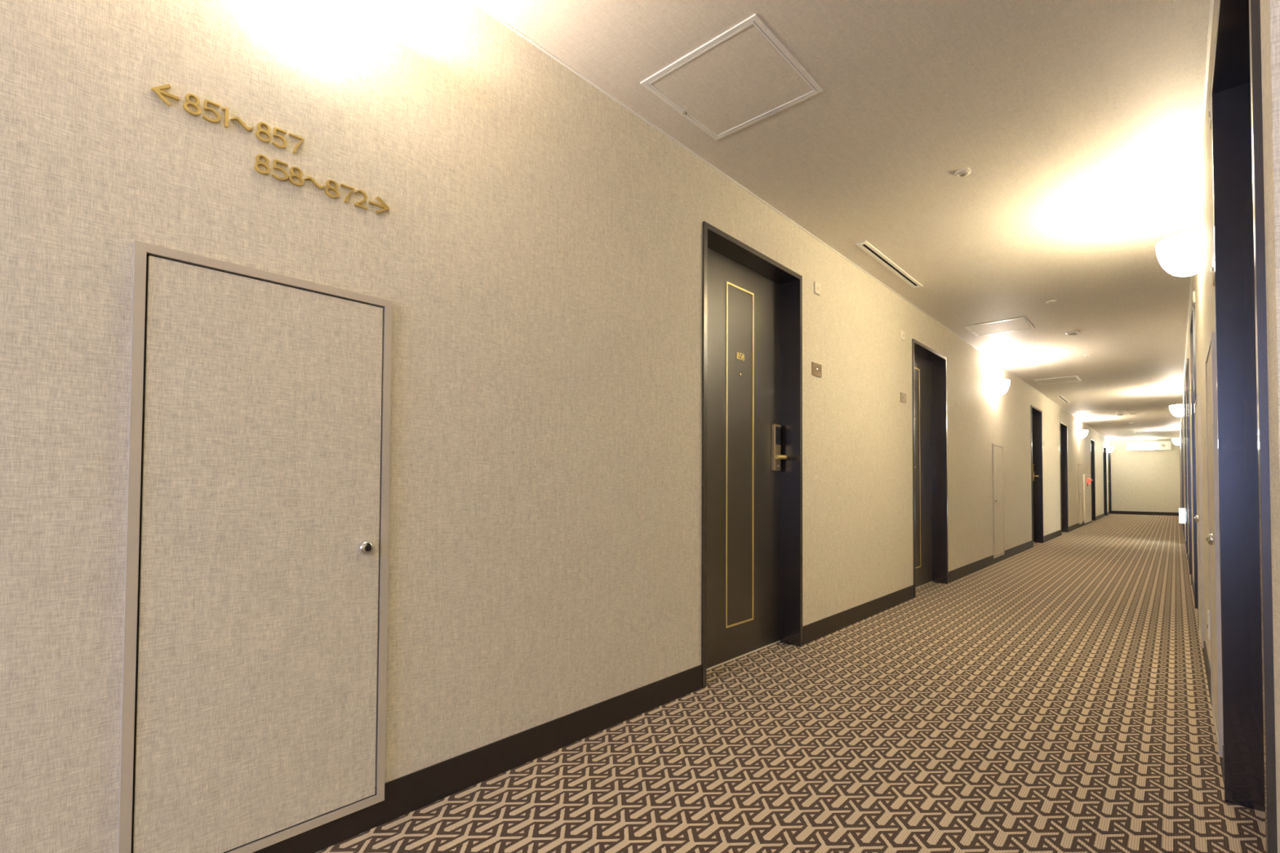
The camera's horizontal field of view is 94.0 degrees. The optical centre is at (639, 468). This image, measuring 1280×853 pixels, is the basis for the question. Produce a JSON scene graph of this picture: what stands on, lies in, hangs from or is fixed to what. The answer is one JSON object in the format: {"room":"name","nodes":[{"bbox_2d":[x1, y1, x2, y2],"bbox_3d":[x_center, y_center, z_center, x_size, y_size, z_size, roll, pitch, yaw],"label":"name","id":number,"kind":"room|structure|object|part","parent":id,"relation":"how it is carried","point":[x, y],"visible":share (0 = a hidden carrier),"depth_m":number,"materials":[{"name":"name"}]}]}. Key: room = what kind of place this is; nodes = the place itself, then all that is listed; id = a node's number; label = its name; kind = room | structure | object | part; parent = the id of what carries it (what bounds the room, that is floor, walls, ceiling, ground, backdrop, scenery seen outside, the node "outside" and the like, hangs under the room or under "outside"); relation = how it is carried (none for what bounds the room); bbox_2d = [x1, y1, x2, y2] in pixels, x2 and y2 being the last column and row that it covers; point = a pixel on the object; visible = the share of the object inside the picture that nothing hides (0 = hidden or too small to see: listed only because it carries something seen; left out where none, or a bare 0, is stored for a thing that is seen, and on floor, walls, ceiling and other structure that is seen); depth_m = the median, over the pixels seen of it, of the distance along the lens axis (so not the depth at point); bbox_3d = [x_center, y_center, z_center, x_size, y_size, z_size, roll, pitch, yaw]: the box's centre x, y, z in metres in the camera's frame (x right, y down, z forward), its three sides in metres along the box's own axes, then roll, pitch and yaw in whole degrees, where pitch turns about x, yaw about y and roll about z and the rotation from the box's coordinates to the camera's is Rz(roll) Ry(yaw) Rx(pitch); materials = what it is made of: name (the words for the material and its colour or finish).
{"room":"hotel corridor","nodes":[
{"label":"hotel corridor","id":0,"kind":"room"},
{"bbox_2d":[0,0,1110,852],"bbox_3d":[6.187,-0.019,9.502,0.300,2.400,27.600,-1,-2,42],"label":"wall","id":1,"kind":"structure","parent":0,"point":[536,252],"depth_m":1.77,"materials":[{"name":"paint"}]},
{"bbox_2d":[151,84,304,154],"bbox_3d":[-0.928,-0.796,1.363,0.008,0.046,0.295,-1,-2,42],"label":"direction sign","id":2,"kind":"object","parent":1,"relation":"attached to","point":[157,91],"visible":1,"depth_m":1.34,"materials":[{"name":"gold metal"}]},
{"bbox_2d":[117,240,392,852],"bbox_3d":[-0.857,0.208,1.406,0.032,1.342,0.540,-1,-2,42],"label":"door","id":3,"kind":"structure","parent":1,"relation":"in","point":[255,654],"depth_m":1.37,"materials":[{"name":"beige paint"}]},
{"bbox_3d":[-0.714,0.206,1.557,0.020,0.037,0.037,-1,-2,42],"label":"lock knob","id":4,"kind":"part","parent":3,"relation":"part of","materials":[{"name":"silver metal"}]},
{"bbox_2d":[253,0,376,61],"bbox_3d":[-0.771,-1.114,1.425,0.167,0.175,0.296,-1,-2,42],"label":"wall sconce","id":5,"kind":"object","parent":1,"relation":"attached to","point":[332,29],"visible":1,"depth_m":1.42,"materials":[{"name":"white glass"}]},
{"bbox_3d":[-0.832,-1.120,1.480,0.004,0.138,0.150,-1,-2,42],"label":"plate","id":6,"kind":"part","parent":5,"relation":"part of","materials":[{"name":"white plastic"}]},
{"bbox_2d":[253,154,390,213],"bbox_3d":[-0.793,-0.715,1.512,0.008,0.046,0.323,-1,-2,42],"label":"direction sign","id":7,"kind":"object","parent":1,"relation":"attached to","point":[384,206],"visible":1,"depth_m":1.48,"materials":[{"name":"gold metal"}]},
{"bbox_2d":[223,511,1108,852],"bbox_3d":[6.295,1.127,9.371,0.006,0.104,27.600,-1,-2,42],"label":"baseboard","id":8,"kind":"structure","parent":1,"relation":"attached to","point":[410,793],"depth_m":1.95,"materials":[{"name":"brown plastic"}]},
{"bbox_2d":[701,221,802,688],"bbox_3d":[0.530,-0.063,3.121,0.210,2.114,0.958,-1,-2,42],"label":"door","id":9,"kind":"structure","parent":1,"relation":"in","point":[752,535],"depth_m":3.22,"materials":[{"name":"brown paint"}]},
{"bbox_3d":[0.783,-0.067,3.358,0.062,0.026,0.118,-1,-2,42],"label":"lever handle","id":10,"kind":"part","parent":9,"relation":"part of","materials":[{"name":"gold metal"}]},
{"bbox_2d":[468,0,1109,440],"bbox_3d":[6.309,-1.217,9.428,0.008,0.006,27.600,-1,-2,42],"label":"trim","id":11,"kind":"structure","parent":1,"relation":"attached to","point":[473,2],"depth_m":2.58,"materials":[{"name":"white plastic"}]},
{"bbox_2d":[811,361,822,377],"bbox_3d":[1.060,-0.593,3.570,0.013,0.078,0.120,-1,-2,42],"label":"plate","id":12,"kind":"object","parent":1,"relation":"attached to","point":[816,369],"visible":1,"depth_m":3.56,"materials":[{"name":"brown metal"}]},
{"bbox_2d":[813,280,820,295],"bbox_3d":[1.067,-1.086,3.586,0.013,0.072,0.068,-1,-2,42],"label":"indicator","id":13,"kind":"object","parent":1,"relation":"attached to","point":[816,286],"visible":1,"depth_m":3.58,"materials":[{"name":"beige plastic"}]},
{"bbox_2d":[900,391,906,404],"bbox_3d":[2.079,-0.560,4.704,0.013,0.078,0.120,-1,-2,42],"label":"plate","id":14,"kind":"object","parent":1,"relation":"attached to","point":[903,396],"visible":1,"depth_m":4.69,"materials":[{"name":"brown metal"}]},
{"bbox_2d":[901,330,905,341],"bbox_3d":[2.080,-1.053,4.713,0.013,0.072,0.068,-1,-2,42],"label":"indicator","id":15,"kind":"object","parent":1,"relation":"attached to","point":[903,333],"visible":1,"depth_m":4.71,"materials":[{"name":"beige plastic"}]},
{"bbox_2d":[911,338,948,598],"bbox_3d":[2.474,0.001,5.285,0.210,2.114,0.958,-1,-2,42],"label":"door","id":16,"kind":"structure","parent":1,"relation":"in","point":[929,366],"depth_m":5.55,"materials":[{"name":"brown paint"}]},
{"bbox_2d":[991,443,1004,558],"bbox_3d":[4.314,0.377,7.160,0.032,1.342,0.540,-1,-2,42],"label":"door","id":17,"kind":"structure","parent":1,"relation":"in","point":[997,450],"depth_m":7.13,"materials":[{"name":"beige paint"}]},
{"bbox_2d":[991,379,1009,395],"bbox_3d":[4.261,-0.950,7.024,0.167,0.175,0.296,-1,-2,42],"label":"wall sconce","id":18,"kind":"object","parent":1,"relation":"attached to","point":[999,387],"visible":1,"depth_m":6.95,"materials":[{"name":"white glass"}]},
{"bbox_2d":[1030,404,1043,547],"bbox_3d":[6.059,0.118,9.274,0.210,2.114,0.958,-1,-2,42],"label":"door","id":19,"kind":"structure","parent":1,"relation":"in","point":[1037,484],"depth_m":9.58,"materials":[{"name":"brown paint"}]},
{"bbox_2d":[1059,421,1068,535],"bbox_3d":[8.045,0.183,11.484,0.210,2.114,0.958,-1,-2,42],"label":"door","id":20,"kind":"structure","parent":1,"relation":"in","point":[1063,427],"depth_m":11.78,"materials":[{"name":"brown paint"}]},
{"bbox_2d":[1078,463,1082,524],"bbox_3d":[9.844,0.557,13.313,0.032,1.342,0.540,-1,-2,42],"label":"door","id":21,"kind":"structure","parent":1,"relation":"in","point":[1080,481],"depth_m":13.28,"materials":[{"name":"beige paint"}]},
{"bbox_2d":[1078,430,1088,438],"bbox_3d":[9.841,-0.767,13.234,0.167,0.175,0.296,-1,-2,42],"label":"wall sconce","id":22,"kind":"object","parent":1,"relation":"attached to","point":[1082,433],"visible":1,"depth_m":13.16,"materials":[{"name":"white plastic"}]},
{"bbox_2d":[1083,474,1091,523],"bbox_3d":[10.742,0.708,14.276,0.078,1.130,1.340,-1,-2,42],"label":"cabinet","id":23,"kind":"object","parent":1,"relation":"attached to","point":[1086,478],"visible":1,"depth_m":14.19,"materials":[{"name":"beige metal"}]},
{"bbox_3d":[10.720,0.856,14.291,0.022,0.766,1.272,-1,-2,42],"label":"hose door","id":24,"kind":"part","parent":23,"relation":"part of","materials":[{"name":"beige plastic"}]},
{"bbox_3d":[10.723,0.322,14.305,0.022,0.290,1.272,-1,-2,42],"label":"alarm panel","id":25,"kind":"part","parent":23,"relation":"part of","materials":[{"name":"beige plastic"}]},
{"bbox_2d":[1090,438,1095,522],"bbox_3d":[11.627,0.300,15.469,0.210,2.114,0.958,-1,-2,42],"label":"door","id":26,"kind":"structure","parent":1,"relation":"in","point":[1092,442],"depth_m":15.76,"materials":[{"name":"brown paint"}]},
{"bbox_2d":[1102,445,1106,515],"bbox_3d":[13.999,0.378,18.109,0.210,2.114,0.958,-1,-2,42],"label":"door","id":27,"kind":"structure","parent":1,"relation":"in","point":[1104,446],"depth_m":18.39,"materials":[{"name":"brown paint"}]},
{"bbox_2d":[1107,452,1111,515],"bbox_3d":[15.115,0.414,19.351,0.210,2.114,0.958,-1,-2,42],"label":"door","id":28,"kind":"structure","parent":1,"relation":"in","point":[1108,453],"depth_m":19.63,"materials":[{"name":"brown paint"}]},
{"bbox_2d":[1106,446,1114,452],"bbox_3d":[14.819,-0.605,18.773,0.167,0.175,0.296,-1,-2,42],"label":"wall sconce","id":29,"kind":"object","parent":1,"relation":"attached to","point":[1109,449],"visible":1,"depth_m":18.70,"materials":[{"name":"white plastic"}]},
{"bbox_2d":[315,514,1266,852],"bbox_3d":[7.910,1.212,7.917,5.050,0.120,27.800,-1,-2,42],"label":"floor","id":30,"kind":"structure","parent":0,"point":[1052,695],"depth_m":2.10,"materials":[{"name":"carpet"}]},
{"bbox_2d":[475,0,1210,440],"bbox_3d":[7.924,-1.307,7.979,5.050,0.120,27.800,-1,-2,42],"label":"ceiling","id":31,"kind":"structure","parent":0,"point":[1076,124],"depth_m":2.61,"materials":[{"name":"paint"}]},
{"bbox_2d":[640,13,823,140],"bbox_3d":[0.346,-1.423,2.227,0.488,0.012,0.488,-1,-2,42],"label":"ceiling hatch","id":32,"kind":"object","parent":31,"relation":"attached to","point":[744,76],"visible":1,"depth_m":2.20,"materials":[{"name":"white paint"}]},
{"bbox_2d":[855,240,922,288],"bbox_3d":[1.716,-1.373,4.053,0.062,0.008,1.100,-1,-2,42],"label":"ceiling vent","id":33,"kind":"object","parent":31,"relation":"in","point":[865,246],"visible":1,"depth_m":3.99,"materials":[{"name":"white plastic"}]},
{"bbox_2d":[954,168,971,177],"bbox_3d":[1.533,-1.401,2.832,0.072,0.014,0.072,-1,-2,42],"label":"sprinkler","id":34,"kind":"object","parent":31,"relation":"attached to","point":[963,172],"visible":1,"depth_m":2.83,"materials":[{"name":"beige plastic"}]},
{"bbox_2d":[964,316,1035,336],"bbox_3d":[3.372,-1.325,5.594,0.488,0.012,0.488,-1,-2,42],"label":"ceiling hatch","id":35,"kind":"object","parent":31,"relation":"attached to","point":[1020,323],"visible":1,"depth_m":5.58,"materials":[{"name":"white plastic"}]},
{"bbox_2d":[1045,300,1056,303],"bbox_3d":[3.314,-1.343,4.807,0.072,0.014,0.072,-1,-2,42],"label":"sprinkler","id":36,"kind":"object","parent":31,"relation":"attached to","point":[1049,301],"visible":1,"depth_m":4.80,"materials":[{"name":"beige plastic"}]},
{"bbox_2d":[1034,375,1081,384],"bbox_3d":[5.871,-1.243,8.375,0.488,0.012,0.488,-1,-2,42],"label":"ceiling hatch","id":37,"kind":"object","parent":31,"relation":"attached to","point":[1067,379],"visible":1,"depth_m":8.36,"materials":[{"name":"white plastic"}]},
{"bbox_3d":[5.871,-1.247,8.375,0.436,0.003,0.436,-1,-2,42],"label":"papered panel","id":38,"kind":"part","parent":37,"relation":"part of","materials":[{"name":"paper"}]},
{"bbox_2d":[1056,395,1070,403],"bbox_3d":[7.262,-1.192,10.225,0.062,0.008,1.100,-1,-2,42],"label":"ceiling vent","id":39,"kind":"object","parent":31,"relation":"in","point":[1060,397],"visible":1,"depth_m":10.21,"materials":[{"name":"white plastic"}]},
{"bbox_2d":[1065,330,1079,335],"bbox_3d":[4.185,-1.308,5.771,0.110,0.026,0.110,-1,-2,42],"label":"smoke detector","id":40,"kind":"object","parent":31,"relation":"attached to","point":[1075,332],"visible":1,"depth_m":5.75,"materials":[{"name":"white plastic"}]},
{"bbox_2d":[1075,408,1108,413],"bbox_3d":[8.992,-1.141,11.847,0.488,0.012,0.488,-1,-2,42],"label":"ceiling hatch","id":41,"kind":"object","parent":31,"relation":"attached to","point":[1102,410],"visible":1,"depth_m":11.80,"materials":[{"name":"white plastic"}]},
{"bbox_2d":[1110,439,1180,512],"bbox_3d":[16.205,0.271,19.116,2.350,2.400,0.100,-1,-2,42],"label":"wall","id":42,"kind":"structure","parent":0,"point":[1142,481],"depth_m":19.08,"materials":[{"name":"paint"}]},
{"bbox_2d":[1111,511,1179,515],"bbox_3d":[16.145,1.418,19.065,1.688,0.104,0.006,-1,-2,42],"label":"baseboard","id":43,"kind":"structure","parent":42,"relation":"attached to","point":[1165,513],"depth_m":19.05,"materials":[{"name":"brown plastic"}]},
{"bbox_2d":[1126,440,1171,450],"bbox_3d":[16.204,-0.730,19.006,1.080,0.275,0.108,-1,-2,42],"label":"exit sign","id":44,"kind":"object","parent":42,"relation":"attached to","point":[1163,445],"visible":1,"depth_m":18.96,"materials":[{"name":"white plastic"}]},
{"bbox_2d":[1179,0,1279,852],"bbox_3d":[8.957,-0.003,9.554,0.350,2.400,23.820,-1,-2,42],"label":"wall","id":45,"kind":"structure","parent":0,"point":[1202,282],"depth_m":0.90,"materials":[{"name":"paint"}]},
{"bbox_2d":[1168,404,1183,417],"bbox_3d":[8.175,-0.878,9.086,0.167,0.175,0.296,-1,-2,42],"label":"wall sconce","id":46,"kind":"object","parent":45,"relation":"attached to","point":[1177,411],"visible":0.98,"depth_m":9.00,"materials":[{"name":"white plastic"}]},
{"bbox_2d":[1172,438,1180,444],"bbox_3d":[13.788,-0.695,15.332,0.167,0.175,0.296,-1,-2,42],"label":"wall sconce","id":47,"kind":"object","parent":45,"relation":"attached to","point":[1175,441],"visible":0.9,"depth_m":15.25,"materials":[{"name":"white plastic"}]},
{"bbox_2d":[1155,229,1200,276],"bbox_3d":[2.715,-1.056,3.011,0.167,0.175,0.296,-1,-2,42],"label":"wall sconce","id":48,"kind":"object","parent":45,"relation":"attached to","point":[1179,255],"visible":1,"depth_m":2.92,"materials":[{"name":"white plastic"}]},
{"bbox_3d":[2.776,-1.064,2.957,0.004,0.138,0.150,-1,-2,42],"label":"plate","id":49,"kind":"part","parent":48,"relation":"part of","materials":[{"name":"white plastic"}]},
{"bbox_2d":[1179,444,1181,507],"bbox_3d":[14.904,0.338,16.289,0.210,2.114,0.960,-1,-2,42],"label":"door","id":50,"kind":"structure","parent":45,"relation":"in","point":[1180,445],"depth_m":16.00,"materials":[{"name":"brown paint"}]},
{"bbox_2d":[1180,431,1182,527],"bbox_3d":[11.830,0.237,12.869,0.210,2.114,0.960,-1,-2,42],"label":"door","id":51,"kind":"structure","parent":45,"relation":"in","point":[1180,431],"depth_m":12.59,"materials":[{"name":"brown paint"}]},
{"bbox_2d":[1178,507,1185,523],"bbox_3d":[8.668,0.746,9.533,0.070,0.240,0.246,-1,-2,42],"label":"light","id":52,"kind":"object","parent":45,"relation":"attached to","point":[1182,510],"visible":0.99,"depth_m":9.44,"materials":[{"name":"white plastic"}]},
{"bbox_2d":[1181,418,1184,538],"bbox_3d":[9.959,0.176,10.787,0.210,2.114,0.960,-1,-2,42],"label":"door","id":53,"kind":"structure","parent":45,"relation":"in","point":[1182,419],"depth_m":10.50,"materials":[{"name":"brown paint"}]},
{"bbox_2d":[1183,391,1188,559],"bbox_3d":[7.253,0.088,7.775,0.210,2.114,0.960,-1,-2,42],"label":"door","id":54,"kind":"structure","parent":45,"relation":"in","point":[1184,406],"depth_m":7.50,"materials":[{"name":"brown paint"}]},
{"bbox_2d":[1186,358,1192,585],"bbox_3d":[5.515,0.031,5.841,0.210,2.114,0.960,-1,-2,42],"label":"door","id":55,"kind":"structure","parent":45,"relation":"in","point":[1187,367],"depth_m":5.58,"materials":[{"name":"brown paint"}]},
{"bbox_2d":[1192,291,1195,304],"bbox_3d":[3.465,-1.069,3.731,0.013,0.072,0.068,-1,-2,42],"label":"indicator","id":56,"kind":"object","parent":45,"relation":"attached to","point":[1193,292],"visible":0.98,"depth_m":3.71,"materials":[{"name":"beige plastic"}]},
{"bbox_2d":[1190,303,1199,631],"bbox_3d":[3.945,-0.020,4.094,0.210,2.114,0.960,-1,-2,42],"label":"door","id":57,"kind":"structure","parent":45,"relation":"in","point":[1193,348],"depth_m":4.49,"materials":[{"name":"brown paint"}]},
{"bbox_2d":[1179,0,1213,434],"bbox_3d":[8.830,-1.197,9.703,0.008,0.006,23.820,-1,-2,42],"label":"trim","id":58,"kind":"structure","parent":45,"relation":"attached to","point":[1211,2],"depth_m":2.44,"materials":[{"name":"white plastic"}]},
{"bbox_2d":[1194,393,1204,648],"bbox_3d":[3.139,0.277,3.357,0.032,1.342,0.540,-1,-2,42],"label":"door","id":59,"kind":"structure","parent":45,"relation":"in","point":[1198,517],"depth_m":3.16,"materials":[{"name":"beige paint"}]},
{"bbox_3d":[2.996,0.267,3.206,0.020,0.037,0.037,-1,-2,42],"label":"lock knob","id":60,"kind":"part","parent":59,"relation":"part of","materials":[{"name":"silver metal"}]},
{"bbox_3d":[3.146,0.277,3.351,0.010,1.295,0.493,-1,-2,42],"label":"papered door","id":61,"kind":"part","parent":59,"relation":"part of","materials":[{"name":"paper"}]},
{"bbox_2d":[1182,525,1223,780],"bbox_3d":[8.818,1.147,9.645,0.006,0.104,23.820,-1,-2,42],"label":"baseboard","id":62,"kind":"structure","parent":45,"relation":"attached to","point":[1206,663],"depth_m":2.81,"materials":[{"name":"brown plastic"}]},
{"bbox_2d":[1207,609,1209,639],"bbox_3d":[2.490,0.682,2.611,0.010,0.120,0.070,-1,-2,42],"label":"outlet plate","id":63,"kind":"object","parent":45,"relation":"attached to","point":[1208,611],"visible":0.89,"depth_m":2.59,"materials":[{"name":"beige plastic"}]},
{"bbox_2d":[1208,98,1212,129],"bbox_3d":[1.807,-1.123,1.886,0.013,0.072,0.068,-1,-2,42],"label":"indicator","id":64,"kind":"object","parent":45,"relation":"attached to","point":[1210,107],"visible":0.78,"depth_m":1.87,"materials":[{"name":"beige plastic"}]},
{"bbox_2d":[1210,252,1214,286],"bbox_3d":[1.814,-0.630,1.885,0.013,0.078,0.120,-1,-2,42],"label":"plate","id":65,"kind":"object","parent":45,"relation":"attached to","point":[1212,269],"visible":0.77,"depth_m":1.88,"materials":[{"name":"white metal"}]},
{"bbox_3d":[1.816,-0.630,1.883,0.008,0.078,0.120,-1,-2,42],"label":"plate","id":66,"kind":"part","parent":65,"relation":"part of","materials":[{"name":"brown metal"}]},
{"bbox_2d":[1204,332,1223,757],"bbox_3d":[2.003,0.240,2.093,0.032,1.342,0.540,-1,-2,42],"label":"door","id":67,"kind":"structure","parent":45,"relation":"in","point":[1213,537],"depth_m":1.99,"materials":[{"name":"beige paint"}]},
{"bbox_3d":[1.860,0.230,1.942,0.020,0.037,0.037,-1,-2,42],"label":"lock knob","id":68,"kind":"part","parent":67,"relation":"part of","materials":[{"name":"silver metal"}]},
{"bbox_3d":[2.010,0.240,2.087,0.010,1.295,0.493,-1,-2,42],"label":"papered door","id":69,"kind":"part","parent":67,"relation":"part of","materials":[{"name":"fabric"}]},
{"bbox_2d":[1211,0,1277,852],"bbox_3d":[1.405,-0.103,1.268,0.210,2.114,1.180,-1,-2,42],"label":"door","id":70,"kind":"structure","parent":45,"relation":"in","point":[1237,158],"depth_m":1.72,"materials":[{"name":"brown paint"}]},
{"bbox_2d":[1269,0,1279,488],"bbox_3d":[1.944,-0.279,-0.156,2.900,2.400,0.006,-1,-2,42],"label":"wall","id":71,"kind":"structure","parent":0,"point":[1274,5],"depth_m":0.81,"materials":[{"name":"fabric"}]}
]}

